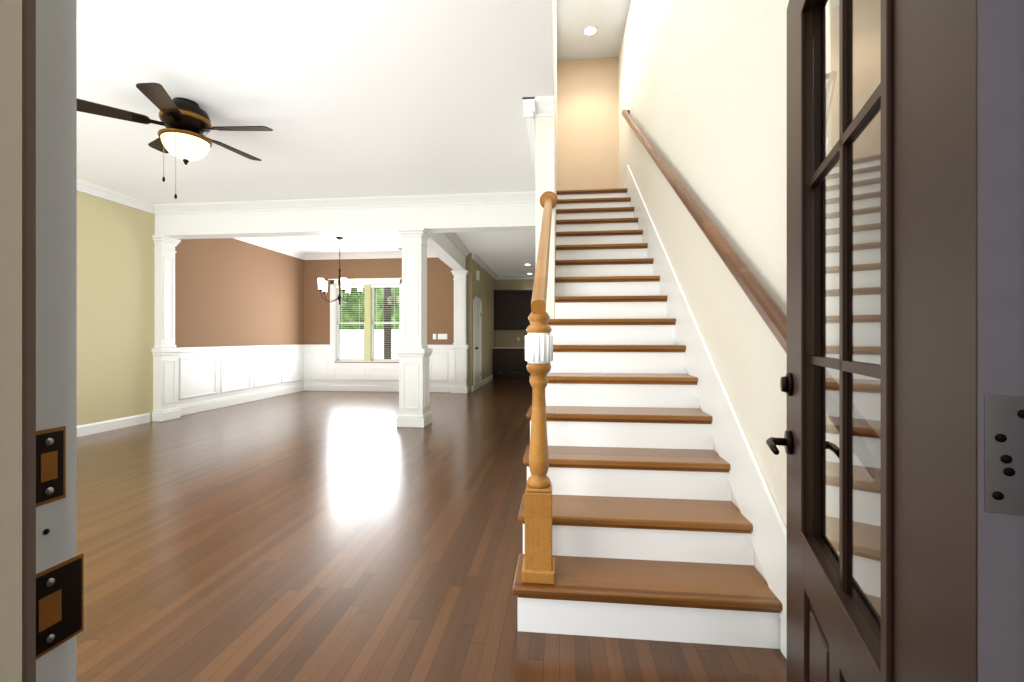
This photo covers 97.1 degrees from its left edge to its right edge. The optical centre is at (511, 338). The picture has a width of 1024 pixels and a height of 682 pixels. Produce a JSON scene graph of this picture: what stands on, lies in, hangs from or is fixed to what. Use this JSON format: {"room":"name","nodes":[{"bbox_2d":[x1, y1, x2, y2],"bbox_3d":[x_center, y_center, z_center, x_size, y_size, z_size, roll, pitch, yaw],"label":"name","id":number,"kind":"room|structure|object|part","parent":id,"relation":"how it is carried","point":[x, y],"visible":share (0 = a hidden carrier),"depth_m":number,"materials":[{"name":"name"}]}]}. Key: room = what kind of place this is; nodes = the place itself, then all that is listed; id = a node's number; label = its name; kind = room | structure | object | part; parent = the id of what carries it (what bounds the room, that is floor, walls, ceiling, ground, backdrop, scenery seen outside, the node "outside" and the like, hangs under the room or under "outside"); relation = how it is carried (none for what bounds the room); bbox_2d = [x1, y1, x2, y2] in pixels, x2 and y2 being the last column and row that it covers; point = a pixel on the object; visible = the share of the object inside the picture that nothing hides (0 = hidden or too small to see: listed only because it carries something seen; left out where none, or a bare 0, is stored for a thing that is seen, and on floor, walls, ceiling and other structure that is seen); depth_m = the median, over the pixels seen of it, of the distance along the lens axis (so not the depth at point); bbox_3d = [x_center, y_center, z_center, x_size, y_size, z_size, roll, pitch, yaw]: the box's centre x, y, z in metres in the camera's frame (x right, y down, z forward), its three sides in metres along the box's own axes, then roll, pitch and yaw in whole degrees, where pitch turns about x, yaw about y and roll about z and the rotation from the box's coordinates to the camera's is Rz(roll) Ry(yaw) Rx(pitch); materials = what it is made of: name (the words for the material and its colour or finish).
{"room":"house entryway","nodes":[
{"label":"house entryway","id":0,"kind":"room"},
{"bbox_2d":[77,191,303,425],"bbox_3d":[-5.218,-0.350,5.601,0.150,3.040,9.450,0,0,6],"label":"wall","id":1,"kind":"structure","parent":0,"point":[115,294],"depth_m":6.26,"materials":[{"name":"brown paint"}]},
{"bbox_2d":[77,413,149,436],"bbox_3d":[-5.336,1.105,3.688,0.017,0.130,5.280,0,0,6],"label":"baseboard","id":2,"kind":"structure","parent":1,"relation":"attached to","point":[99,427],"depth_m":5.78,"materials":[{"name":"white wood"}]},
{"bbox_2d":[77,179,156,211],"bbox_3d":[-5.298,-1.814,3.669,0.095,0.112,5.250,0,0,6],"label":"crown molding","id":3,"kind":"structure","parent":1,"relation":"attached to","point":[82,186],"depth_m":5.77,"materials":[{"name":"white wood"}]},
{"bbox_2d":[178,344,303,415],"bbox_3d":[-4.825,0.654,8.426,0.042,1.032,3.450,0,0,6],"label":"wainscoting","id":4,"kind":"structure","parent":1,"relation":"attached to","point":[210,378],"depth_m":7.96,"materials":[{"name":"white wood"}]},
{"bbox_2d":[234,237,304,259],"bbox_3d":[-4.802,-1.814,8.383,0.095,0.112,3.330,0,0,6],"label":"crown molding","id":5,"kind":"structure","parent":1,"relation":"attached to","point":[255,241],"depth_m":8.96,"materials":[{"name":"white wood"}]},
{"bbox_2d":[149,191,535,213],"bbox_3d":[-2.323,-1.814,6.069,5.510,0.112,0.095,0,0,6],"label":"crown molding","id":6,"kind":"structure","parent":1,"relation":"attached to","point":[500,197],"depth_m":6.05,"materials":[{"name":"white wood"}]},
{"bbox_2d":[77,0,535,274],"bbox_3d":[-2.280,-1.950,7.203,5.660,0.160,13.250,0,0,6],"label":"ceiling","id":7,"kind":"structure","parent":0,"point":[357,98],"depth_m":3.54,"materials":[{"name":"paint"}]},
{"bbox_2d":[77,83,272,198],"bbox_3d":[-2.553,-1.464,3.603,1.272,0.809,1.293,0,0,6],"label":"ceiling fan","id":8,"kind":"object","parent":7,"relation":"hanging from","point":[185,122],"visible":1,"depth_m":3.47,"materials":[{"name":"brown wood"}]},
{"bbox_2d":[318,237,362,304],"bbox_3d":[-3.192,-1.244,8.410,0.788,1.249,0.762,0,0,6],"label":"chandelier","id":9,"kind":"object","parent":7,"relation":"hanging from","point":[344,284],"visible":1,"depth_m":8.37,"materials":[{"name":"white glass"}]},
{"bbox_2d":[154,202,535,238],"bbox_3d":[-2.307,-1.660,6.225,5.510,0.420,0.250,0,0,6],"label":"beam","id":10,"kind":"structure","parent":7,"relation":"attached to","point":[429,219],"depth_m":6.12,"materials":[{"name":"white paint"}]},
{"bbox_2d":[427,233,465,269],"bbox_3d":[-1.212,-1.660,7.968,0.421,0.420,3.607,0,0,6],"label":"beam","id":11,"kind":"structure","parent":7,"relation":"attached to","point":[443,247],"depth_m":7.94,"materials":[{"name":"white paint"}]},
{"bbox_2d":[304,257,453,362],"bbox_3d":[-2.847,-0.350,10.028,3.640,3.040,0.150,0,0,6],"label":"wall","id":12,"kind":"structure","parent":0,"point":[440,298],"depth_m":9.98,"materials":[{"name":"brown paint"}]},
{"bbox_2d":[328,278,401,367],"bbox_3d":[-3.193,-0.338,10.039,1.770,1.975,0.200,0,0,6],"label":"dining window","id":13,"kind":"structure","parent":12,"relation":"in","point":[366,326],"depth_m":10.05,"materials":[{"name":"clear glass"}]},
{"bbox_2d":[305,252,436,259],"bbox_3d":[-2.860,-1.814,9.905,3.640,0.112,0.095,0,0,6],"label":"crown molding","id":14,"kind":"structure","parent":12,"relation":"attached to","point":[390,254],"depth_m":9.95,"materials":[{"name":"white wood"}]},
{"bbox_2d":[304,344,451,391],"bbox_3d":[-2.947,0.654,9.942,3.340,1.032,0.042,0,0,6],"label":"trim","id":15,"kind":"structure","parent":12,"relation":"attached to","point":[318,374],"depth_m":9.99,"materials":[{"name":"white wood"}]},
{"bbox_2d":[438,334,446,338],"bbox_3d":[-1.506,-0.042,9.806,0.177,0.087,0.010,0,0,6],"label":"switch plate","id":16,"kind":"object","parent":12,"relation":"attached to","point":[442,336],"depth_m":9.81,"materials":[{"name":"white plastic"}]},
{"bbox_2d":[445,232,478,256],"bbox_3d":[-1.048,-1.814,7.983,0.264,0.112,3.540,0,0,6],"label":"crown molding","id":17,"kind":"structure","parent":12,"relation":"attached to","point":[453,236],"depth_m":8.65,"materials":[{"name":"white wood"}]},
{"bbox_2d":[77,379,786,681],"bbox_3d":[-1.788,1.200,6.422,7.100,0.060,14.800,0,0,6],"label":"floor","id":18,"kind":"structure","parent":0,"point":[330,536],"depth_m":2.46,"materials":[{"name":"brown wood"}]},
{"bbox_2d":[151,235,180,421],"bbox_3d":[-4.965,-0.139,6.505,0.164,2.618,0.338,0,0,6],"label":"pilaster","id":19,"kind":"object","parent":18,"relation":"on","point":[165,351],"visible":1,"depth_m":6.43,"materials":[{"name":"white wood"}]},
{"bbox_2d":[396,228,432,427],"bbox_3d":[-1.317,-0.139,6.121,0.393,2.618,0.393,0,0,6],"label":"column","id":20,"kind":"structure","parent":18,"relation":"on","point":[414,352],"depth_m":5.98,"materials":[{"name":"white wood"}]},
{"bbox_2d":[451,270,468,393],"bbox_3d":[-1.114,-0.139,9.683,0.368,2.618,0.174,0,0,6],"label":"pilaster","id":21,"kind":"object","parent":18,"relation":"on","point":[459,346],"visible":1,"depth_m":9.64,"materials":[{"name":"white wood"}]},
{"bbox_2d":[493,350,507,378],"bbox_3d":[-0.314,0.730,13.201,0.429,0.880,0.601,0,0,6],"label":"base cabinet","id":22,"kind":"object","parent":18,"relation":"on","point":[500,357],"depth_m":12.91,"materials":[{"name":"wood"}]},
{"bbox_2d":[508,350,523,378],"bbox_3d":[0.112,0.730,13.156,0.428,0.880,0.601,0,0,6],"label":"base cabinet","id":23,"kind":"object","parent":18,"relation":"on","point":[515,357],"depth_m":12.86,"materials":[{"name":"wood"}]},
{"bbox_2d":[492,346,524,349],"bbox_3d":[0.323,0.270,13.121,1.714,0.040,0.627,0,0,6],"label":"countertop","id":24,"kind":"structure","parent":23,"relation":"on","point":[496,347],"depth_m":12.87,"materials":[{"name":"beige stone"}]},
{"bbox_2d":[524,350,530,378],"bbox_3d":[0.538,0.730,13.112,0.429,0.880,0.601,0,0,6],"label":"base cabinet","id":25,"kind":"object","parent":18,"relation":"on","point":[526,374],"depth_m":12.83,"materials":[{"name":"wood"}]},
{"bbox_2d":[512,110,786,648],"bbox_3d":[0.731,-0.788,3.800,1.031,3.916,5.483,0,0,6],"label":"staircase","id":26,"kind":"structure","parent":18,"relation":"on","point":[638,524],"depth_m":2.22,"materials":[{"name":"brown wood"}]},
{"bbox_3d":[0.112,0.435,1.874,0.132,1.095,0.132,0,0,6],"label":"newel post","id":27,"kind":"part","parent":26,"relation":"part of","materials":[{"name":"brown wood"}]},
{"bbox_2d":[466,253,494,391],"bbox_3d":[-0.764,-0.350,11.719,0.150,3.040,3.650,0,0,6],"label":"wall","id":28,"kind":"structure","parent":0,"point":[483,288],"depth_m":11.28,"materials":[{"name":"green paint"}]},
{"bbox_2d":[473,295,481,390],"bbox_3d":[-0.768,0.105,10.528,0.085,2.130,1.000,0,0,6],"label":"hall door","id":29,"kind":"structure","parent":28,"relation":"in","point":[477,340],"depth_m":10.52,"materials":[{"name":"white wood"}]},
{"bbox_2d":[476,270,479,280],"bbox_3d":[-0.791,-1.460,10.490,0.047,0.220,0.200,0,0,6],"label":"door chime","id":30,"kind":"object","parent":28,"relation":"attached to","point":[477,275],"visible":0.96,"depth_m":10.44,"materials":[{"name":"white plastic"}]},
{"bbox_2d":[472,375,492,391],"bbox_3d":[-0.712,1.105,11.412,0.017,0.130,3.050,0,0,6],"label":"baseboard","id":31,"kind":"structure","parent":28,"relation":"attached to","point":[489,378],"depth_m":11.32,"materials":[{"name":"white wood"}]},
{"bbox_2d":[472,256,496,279],"bbox_3d":[-0.642,-1.814,11.706,0.095,0.112,3.650,0,0,6],"label":"crown molding","id":32,"kind":"structure","parent":28,"relation":"attached to","point":[477,259],"depth_m":11.26,"materials":[{"name":"white wood"}]},
{"bbox_2d":[495,279,533,342],"bbox_3d":[0.046,-0.350,13.544,2.360,3.040,0.150,0,0,6],"label":"wall","id":33,"kind":"structure","parent":0,"point":[506,336],"depth_m":13.47,"materials":[{"name":"paint"}]},
{"bbox_2d":[494,290,507,329],"bbox_3d":[-0.301,-0.830,13.330,0.429,1.160,0.341,0,0,6],"label":"upper cabinet","id":34,"kind":"object","parent":33,"relation":"attached to","point":[500,296],"depth_m":13.16,"materials":[{"name":"wood"}]},
{"bbox_2d":[496,343,524,345],"bbox_3d":[0.356,0.200,13.428,1.714,0.100,0.009,0,0,6],"label":"backsplash","id":35,"kind":"structure","parent":33,"relation":"attached to","point":[497,344],"depth_m":13.47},
{"bbox_2d":[508,290,523,329],"bbox_3d":[0.125,-0.830,13.286,0.428,1.160,0.341,0,0,6],"label":"upper cabinet","id":36,"kind":"object","parent":33,"relation":"attached to","point":[512,310],"depth_m":13.12,"materials":[{"name":"wood"}]},
{"bbox_2d":[497,276,534,279],"bbox_3d":[0.406,-1.814,13.383,1.610,0.112,0.095,0,0,6],"label":"crown molding","id":37,"kind":"structure","parent":33,"relation":"attached to","point":[498,277],"depth_m":13.42,"materials":[{"name":"white wood"}]},
{"bbox_2d":[524,290,532,329],"bbox_3d":[0.552,-0.830,13.241,0.429,1.160,0.341,0,0,6],"label":"upper cabinet","id":38,"kind":"object","parent":33,"relation":"attached to","point":[527,293],"depth_m":13.08,"materials":[{"name":"wood"}]},
{"bbox_2d":[525,0,556,318],"bbox_3d":[0.254,-1.430,3.518,0.150,5.200,6.450,0,0,6],"label":"wall","id":39,"kind":"structure","parent":0,"point":[546,154],"depth_m":3.58,"materials":[{"name":"white paint"}]},
{"bbox_2d":[523,97,540,199],"bbox_3d":[0.250,-1.814,4.609,0.105,0.112,2.219,0,0,6],"label":"crown molding","id":40,"kind":"structure","parent":39,"relation":"attached to","point":[535,107],"depth_m":3.66,"materials":[{"name":"white wood"}]},
{"bbox_2d":[557,57,618,190],"bbox_3d":[1.095,-1.430,6.597,0.880,5.200,0.150,0,0,6],"label":"wall","id":41,"kind":"structure","parent":0,"point":[587,124],"depth_m":6.52,"materials":[{"name":"beige paint"}]},
{"bbox_2d":[556,0,629,60],"bbox_3d":[0.766,-4.105,3.464,1.180,0.150,6.450,0,0,6],"label":"ceiling","id":42,"kind":"structure","parent":0,"point":[605,18],"depth_m":5.86,"materials":[{"name":"white paint"}]},
{"bbox_2d":[583,26,597,35],"bbox_3d":[1.025,-4.026,5.925,0.196,0.008,0.196,0,0,6],"label":"recessed light","id":43,"kind":"object","parent":42,"relation":"in","point":[590,30],"visible":1,"depth_m":5.93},
{"bbox_2d":[619,0,788,579],"bbox_3d":[1.278,-1.430,3.410,0.150,5.200,6.450,0,0,6],"label":"wall","id":44,"kind":"structure","parent":0,"point":[703,91],"depth_m":2.30,"materials":[{"name":"beige paint"}]},
{"bbox_2d":[780,621,786,658],"bbox_3d":[0.946,1.105,1.037,0.017,0.130,1.320,0,0,6],"label":"baseboard","id":45,"kind":"structure","parent":44,"relation":"attached to","point":[783,636],"depth_m":1.67,"materials":[{"name":"white wood"}]},
{"bbox_3d":[-2.376,-1.430,0.637,6.840,5.200,0.170,0,0,6],"label":"wall","id":46,"kind":"structure","parent":0,"visible":0},
{"bbox_2d":[0,0,83,681],"bbox_3d":[-0.015,0.033,0.359,1.275,2.275,0.252,0,0,6],"label":"door frame","id":47,"kind":"structure","parent":46,"relation":"in","point":[38,215],"depth_m":0.48,"materials":[{"name":"white wood"}]},
{"bbox_2d":[766,0,1023,681],"bbox_3d":[0.660,0.084,0.889,0.176,2.148,1.001,0,0,22],"label":"front door","id":48,"kind":"structure","parent":47,"relation":"attached to","point":[905,255],"depth_m":0.60,"materials":[{"name":"brown paint"}]},
{"bbox_3d":[0.660,0.085,0.889,0.176,1.804,1.001,0,0,22],"label":"front door hardware","id":49,"kind":"part","parent":48,"relation":"part of","materials":[{"name":"black metal"}]}
]}

